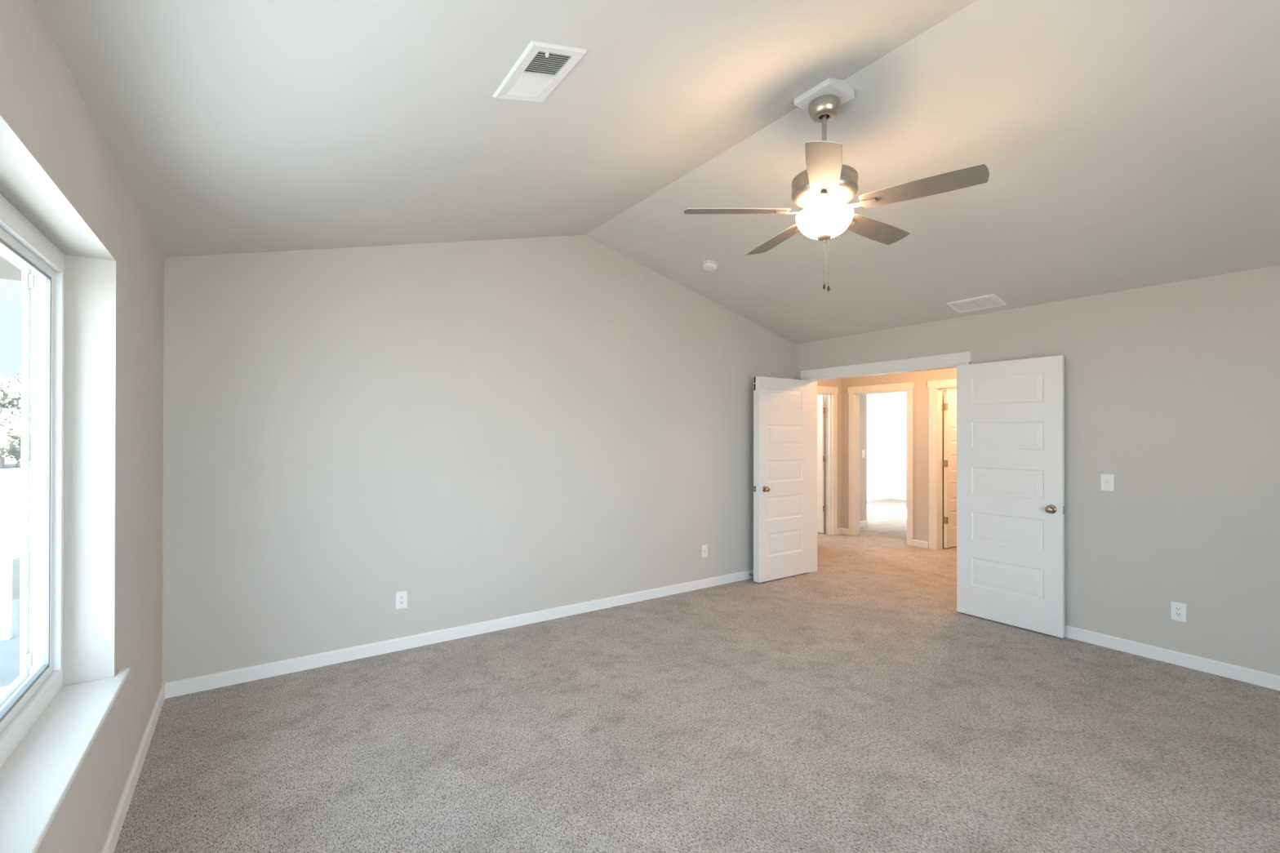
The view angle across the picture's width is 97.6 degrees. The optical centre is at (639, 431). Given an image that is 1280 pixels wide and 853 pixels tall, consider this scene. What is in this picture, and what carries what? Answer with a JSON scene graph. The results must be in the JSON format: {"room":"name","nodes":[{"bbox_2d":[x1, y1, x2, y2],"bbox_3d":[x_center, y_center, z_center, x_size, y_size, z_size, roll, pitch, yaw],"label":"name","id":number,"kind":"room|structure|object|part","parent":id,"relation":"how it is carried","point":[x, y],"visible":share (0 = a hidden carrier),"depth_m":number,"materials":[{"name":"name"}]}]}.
{"room":"empty bedroom","nodes":[
{"label":"empty bedroom","id":0,"kind":"room"},
{"bbox_2d":[0,0,164,852],"bbox_3d":[-1.119,0.322,0.750,0.170,2.590,5.840,0,0,-35],"label":"wall","id":1,"kind":"structure","parent":0,"point":[58,169],"depth_m":1.98,"materials":[{"name":"beige paint"}]},
{"bbox_2d":[0,193,129,852],"bbox_3d":[-1.276,0.139,0.967,0.245,1.520,2.604,0,0,-35],"label":"window","id":2,"kind":"structure","parent":1,"relation":"in","point":[48,728],"depth_m":1.83,"materials":[{"name":"white paint"}]},
{"bbox_3d":[-1.718,0.130,1.404,0.014,1.380,1.100,0,0,-35],"label":"screen frame","id":3,"kind":"part","parent":2,"relation":"part of","materials":[{"name":"white plastic"}]},
{"bbox_3d":[-1.670,0.130,1.436,0.021,1.340,1.060,0,0,-35],"label":"sash","id":4,"kind":"part","parent":2,"relation":"part of","materials":[{"name":"white plastic"}]},
{"bbox_3d":[-1.681,0.130,1.429,0.084,1.500,1.220,0,0,-35],"label":"frame","id":5,"kind":"part","parent":2,"relation":"part of","materials":[{"name":"white plastic"}]},
{"bbox_3d":[-1.246,0.889,0.986,0.171,0.020,2.604,0,0,-35],"label":"sill","id":6,"kind":"part","parent":2,"relation":"part of","materials":[{"name":"white paint"}]},
{"bbox_2d":[100,683,164,852],"bbox_3d":[-1.044,1.425,0.798,0.013,0.083,5.600,0,0,-35],"label":"baseboard","id":7,"kind":"structure","parent":1,"relation":"attached to","point":[109,845],"depth_m":2.28,"materials":[{"name":"white paint"}]},
{"bbox_2d":[162,235,795,684],"bbox_3d":[-0.510,-0.072,4.647,5.258,3.105,0.120,0,0,-35],"label":"wall","id":8,"kind":"structure","parent":0,"point":[482,430],"depth_m":3.92,"materials":[{"name":"beige paint"}]},
{"bbox_2d":[395,591,407,609],"bbox_3d":[-1.617,1.140,3.801,0.074,0.117,0.009,0,0,-35],"label":"wall outlet","id":9,"kind":"object","parent":8,"relation":"attached to","point":[401,597],"visible":1,"depth_m":3.80,"materials":[{"name":"white plastic"}]},
{"bbox_2d":[399,595,404,605],"bbox_3d":[-1.615,1.140,3.799,0.033,0.067,0.003,0,0,-35],"label":"receptacle","id":10,"kind":"object","parent":9,"relation":"attached to","point":[401,597],"depth_m":3.80,"materials":[{"name":"white plastic"}]},
{"bbox_2d":[164,569,753,698],"bbox_3d":[-0.469,1.439,4.590,5.244,0.083,0.013,0,0,-35],"label":"baseboard","id":11,"kind":"structure","parent":8,"relation":"attached to","point":[201,683],"depth_m":3.85,"materials":[{"name":"white paint"}]},
{"bbox_2d":[701,544,707,557],"bbox_3d":[0.619,1.136,5.339,0.074,0.117,0.018,0,0,-35],"label":"outlet","id":12,"kind":"object","parent":8,"relation":"attached to","point":[704,548],"visible":1,"depth_m":5.34,"materials":[{"name":"white plastic"}]},
{"bbox_2d":[34,0,1279,344],"bbox_3d":[1.096,-1.347,2.283,5.548,0.848,5.840,0,0,-35],"label":"ceiling","id":13,"kind":"structure","parent":0,"point":[1123,144],"depth_m":2.49,"materials":[{"name":"paint"}]},
{"bbox_2d":[493,40,586,102],"bbox_3d":[-0.364,-1.274,1.999,0.203,0.060,0.356,0,0,-35],"label":"ceiling vent","id":14,"kind":"object","parent":13,"relation":"in","point":[540,68],"visible":1,"depth_m":1.98,"materials":[{"name":"white plastic"}]},
{"bbox_2d":[702,260,718,271],"bbox_3d":[0.587,-1.378,4.664,0.136,0.071,0.136,0,0,9],"label":"smoke detector","id":15,"kind":"object","parent":13,"relation":"attached to","point":[708,265],"visible":1,"depth_m":4.62,"materials":[{"name":"white plastic"}]},
{"bbox_2d":[683,77,989,291],"bbox_3d":[0.919,-1.151,2.712,1.248,0.956,1.295,0,0,-35],"label":"ceiling fan","id":16,"kind":"object","parent":13,"relation":"hanging from","point":[823,190],"visible":1,"depth_m":2.59,"materials":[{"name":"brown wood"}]},
{"bbox_3d":[0.461,-1.059,2.686,0.502,0.006,0.138,0,12,0],"label":"blade","id":17,"kind":"part","parent":16,"relation":"part of","materials":[{"name":"brown wood"}]},
{"bbox_3d":[0.754,-1.057,3.084,0.138,0.006,0.502,-12,4,-17],"label":"blade","id":18,"kind":"part","parent":16,"relation":"part of","materials":[{"name":"brown wood"}]},
{"bbox_3d":[0.749,-1.060,2.283,0.138,0.006,0.502,13,4,18],"label":"blade","id":19,"kind":"part","parent":16,"relation":"part of","materials":[{"name":"silver metal"}]},
{"bbox_3d":[0.882,-0.986,2.683,0.264,0.106,0.264,0,0,-35],"label":"lamp shade","id":20,"kind":"part","parent":16,"relation":"part of","materials":[{"name":"white glass"}]},
{"bbox_3d":[1.224,-1.057,2.928,0.502,0.006,0.138,0,-12,-36],"label":"blade","id":21,"kind":"part","parent":16,"relation":"part of","materials":[{"name":"brown wood"}]},
{"bbox_3d":[1.221,-1.059,2.433,0.502,0.006,0.138,0,-12,36],"label":"blade","id":22,"kind":"part","parent":16,"relation":"part of","materials":[{"name":"brown wood"}]},
{"bbox_2d":[946,293,1006,313],"bbox_3d":[2.629,-1.001,4.390,0.202,0.061,0.356,0,0,-35],"label":"ceiling vent","id":23,"kind":"object","parent":13,"relation":"in","point":[988,301],"visible":1,"depth_m":4.37,"materials":[{"name":"white plastic"}]},
{"bbox_2d":[113,498,1279,852],"bbox_3d":[3.086,1.549,5.715,12.400,0.120,9.000,0,0,-35],"label":"floor","id":24,"kind":"structure","parent":0,"point":[849,704],"depth_m":2.65,"materials":[{"name":"beige carpet"}]},
{"bbox_2d":[817,378,841,528],"bbox_3d":[2.043,0.274,7.697,2.172,2.440,0.120,0,0,-35],"label":"wall","id":25,"kind":"structure","parent":0,"point":[837,382],"depth_m":8.23,"materials":[{"name":"beige paint"}]},
{"bbox_2d":[817,395,825,533],"bbox_3d":[2.480,0.477,8.533,0.151,2.018,0.770,0,0,-35],"label":"door","id":26,"kind":"structure","parent":25,"relation":"in","point":[820,409],"depth_m":8.24,"materials":[{"name":"white paint"}]},
{"bbox_2d":[817,386,838,535],"bbox_3d":[2.454,0.422,7.966,0.964,2.148,0.142,0,0,-35],"label":"door frame","id":27,"kind":"structure","parent":25,"relation":"attached to","point":[830,393],"depth_m":8.16,"materials":[{"name":"white paint"}]},
{"bbox_2d":[866,391,906,497],"bbox_3d":[4.911,0.288,10.576,3.920,2.440,2.920,0,0,-35],"label":"wall","id":28,"kind":"structure","parent":0,"point":[886,412],"depth_m":12.52,"materials":[{"name":"paint"}]},
{"bbox_2d":[859,495,906,527],"bbox_3d":[4.519,1.465,10.302,4.630,0.083,2.680,0,0,-35],"label":"baseboard","id":29,"kind":"structure","parent":28,"relation":"attached to","point":[863,523],"depth_m":12.44,"materials":[{"name":"white paint"}]},
{"bbox_2d":[817,388,956,544],"bbox_3d":[3.695,0.279,8.509,1.230,2.440,4.900,0,0,-35],"label":"wall","id":30,"kind":"structure","parent":0,"point":[863,397],"depth_m":8.91,"materials":[{"name":"beige paint"}]},
{"bbox_2d":[861,450,864,457],"bbox_3d":[3.551,0.350,8.921,0.074,0.117,0.009,0,0,-35],"label":"light switch","id":31,"kind":"object","parent":30,"relation":"attached to","point":[862,451],"visible":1,"depth_m":8.91,"materials":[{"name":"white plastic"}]},
{"bbox_2d":[841,368,956,548],"bbox_3d":[4.197,0.273,6.595,0.120,2.440,4.380,0,0,-35],"label":"wall","id":32,"kind":"structure","parent":0,"point":[921,391],"depth_m":7.33,"materials":[{"name":"beige paint"}]},
{"bbox_2d":[847,382,914,546],"bbox_3d":[3.360,0.422,7.791,0.146,2.148,0.988,0,0,-35],"label":"door frame","id":33,"kind":"structure","parent":32,"relation":"attached to","point":[854,393],"depth_m":8.08,"materials":[{"name":"white paint"}]},
{"bbox_2d":[836,528,928,548],"bbox_3d":[3.286,1.448,5.890,2.172,0.083,4.260,0,0,-35],"label":"baseboard","id":34,"kind":"structure","parent":32,"relation":"attached to","point":[921,544],"depth_m":7.33,"materials":[{"name":"white paint"}]},
{"bbox_2d":[927,378,956,550],"bbox_3d":[4.040,0.419,6.821,0.164,2.148,1.008,0,0,-35],"label":"door frame","id":35,"kind":"structure","parent":32,"relation":"attached to","point":[935,388],"depth_m":7.13,"materials":[{"name":"white paint"}]},
{"bbox_2d":[942,390,956,548],"bbox_3d":[4.199,0.475,7.369,0.772,2.018,0.151,0,0,-35],"label":"door","id":36,"kind":"structure","parent":32,"relation":"in","point":[948,406],"depth_m":7.20,"materials":[{"name":"white paint"}]},
{"bbox_2d":[795,264,1279,675],"bbox_3d":[2.992,0.264,4.305,0.120,2.440,6.780,0,0,-35],"label":"wall","id":37,"kind":"structure","parent":0,"point":[1172,389],"depth_m":3.63,"materials":[{"name":"beige paint"}]},
{"bbox_2d":[753,376,809,582],"bbox_3d":[1.462,0.466,5.705,0.762,2.018,0.151,0,0,-35],"label":"door","id":38,"kind":"structure","parent":37,"relation":"in","point":[781,406],"depth_m":5.66,"materials":[{"name":"white paint"}]},
{"bbox_3d":[1.244,0.562,5.495,0.053,0.053,0.054,0,0,-35],"label":"knob","id":39,"kind":"part","parent":38,"relation":"part of","materials":[{"name":"silver metal"}]},
{"bbox_2d":[800,351,971,572],"bbox_3d":[2.277,0.415,5.340,0.164,2.143,1.727,0,0,-35],"label":"door frame","id":40,"kind":"structure","parent":37,"relation":"attached to","point":[951,360],"depth_m":5.58,"materials":[{"name":"white paint"}]},
{"bbox_2d":[956,355,1066,638],"bbox_3d":[2.825,0.462,4.306,0.151,2.018,0.744,0,0,-35],"label":"door","id":41,"kind":"structure","parent":37,"relation":"in","point":[1011,509],"depth_m":4.27,"materials":[{"name":"white paint"}]},
{"bbox_3d":[2.951,0.559,4.038,0.054,0.053,0.053,0,0,-35],"label":"knob","id":42,"kind":"part","parent":41,"relation":"part of","materials":[{"name":"silver metal"}]},
{"bbox_3d":[2.972,0.559,4.053,0.011,0.064,0.064,0,0,-35],"label":"rose plate","id":43,"kind":"part","parent":41,"relation":"part of","materials":[{"name":"silver metal"}]},
{"bbox_2d":[1100,473,1114,491],"bbox_3d":[3.219,0.348,3.863,0.009,0.117,0.074,0,0,-35],"label":"light switch","id":44,"kind":"object","parent":37,"relation":"attached to","point":[1107,481],"visible":1,"depth_m":3.86,"materials":[{"name":"white plastic"}]},
{"bbox_2d":[1064,625,1279,690],"bbox_3d":[3.275,1.440,3.772,0.013,0.083,5.587,0,0,-35],"label":"baseboard","id":45,"kind":"structure","parent":37,"relation":"attached to","point":[1251,676],"depth_m":3.56,"materials":[{"name":"white paint"}]},
{"bbox_2d":[1170,601,1186,622],"bbox_3d":[3.422,1.143,3.564,0.009,0.117,0.074,0,0,-34],"label":"wall outlet","id":46,"kind":"object","parent":37,"relation":"attached to","point":[1178,611],"visible":1,"depth_m":3.56,"materials":[{"name":"white plastic"}]},
{"bbox_2d":[1174,605,1182,617],"bbox_3d":[3.420,1.143,3.562,0.003,0.067,0.033,0,0,-35],"label":"receptacle","id":47,"kind":"object","parent":46,"relation":"attached to","point":[1178,609],"depth_m":3.56,"materials":[{"name":"white plastic"}]},
{"label":"outside","id":48,"kind":"structure","parent":0,"visible":0},
{"bbox_2d":[0,453,30,599],"bbox_3d":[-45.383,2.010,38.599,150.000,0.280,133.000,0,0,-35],"label":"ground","id":49,"kind":"structure","parent":48,"point":[10,476],"depth_m":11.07,"materials":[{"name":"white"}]},
{"bbox_2d":[0,372,31,468],"bbox_3d":[-32.503,-0.553,28.523,5.228,4.973,5.667,0,0,-2],"label":"tree","id":50,"kind":"object","parent":49,"relation":"on","point":[10,387],"visible":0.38,"depth_m":28.04,"materials":[{"name":"green plant"}]},
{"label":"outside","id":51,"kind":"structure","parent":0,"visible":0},
{"bbox_2d":[0,599,29,687],"bbox_3d":[-5.300,1.711,4.361,2.600,0.168,2.700,0,0,-35],"label":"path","id":52,"kind":"structure","parent":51,"point":[9,649],"depth_m":4.12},
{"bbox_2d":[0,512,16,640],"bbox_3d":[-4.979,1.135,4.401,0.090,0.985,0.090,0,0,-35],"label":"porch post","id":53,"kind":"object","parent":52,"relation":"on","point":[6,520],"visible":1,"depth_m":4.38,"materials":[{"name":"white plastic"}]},
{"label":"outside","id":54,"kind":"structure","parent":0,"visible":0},
{"bbox_2d":[0,685,8,694],"bbox_3d":[-2.203,1.697,-0.124,2.600,0.170,8.200,0,0,-35],"label":"floor","id":55,"kind":"structure","parent":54,"point":[2,689],"depth_m":3.55,"materials":[{"name":"concrete"}]},
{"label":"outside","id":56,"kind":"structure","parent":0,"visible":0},
{"bbox_2d":[0,255,31,280],"bbox_3d":[-4.178,-1.377,3.473,1.780,1.100,8.050,0,0,-35],"label":"porch roof","id":57,"kind":"structure","parent":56,"point":[8,270],"depth_m":6.01,"materials":[{"name":"white"}]}
]}

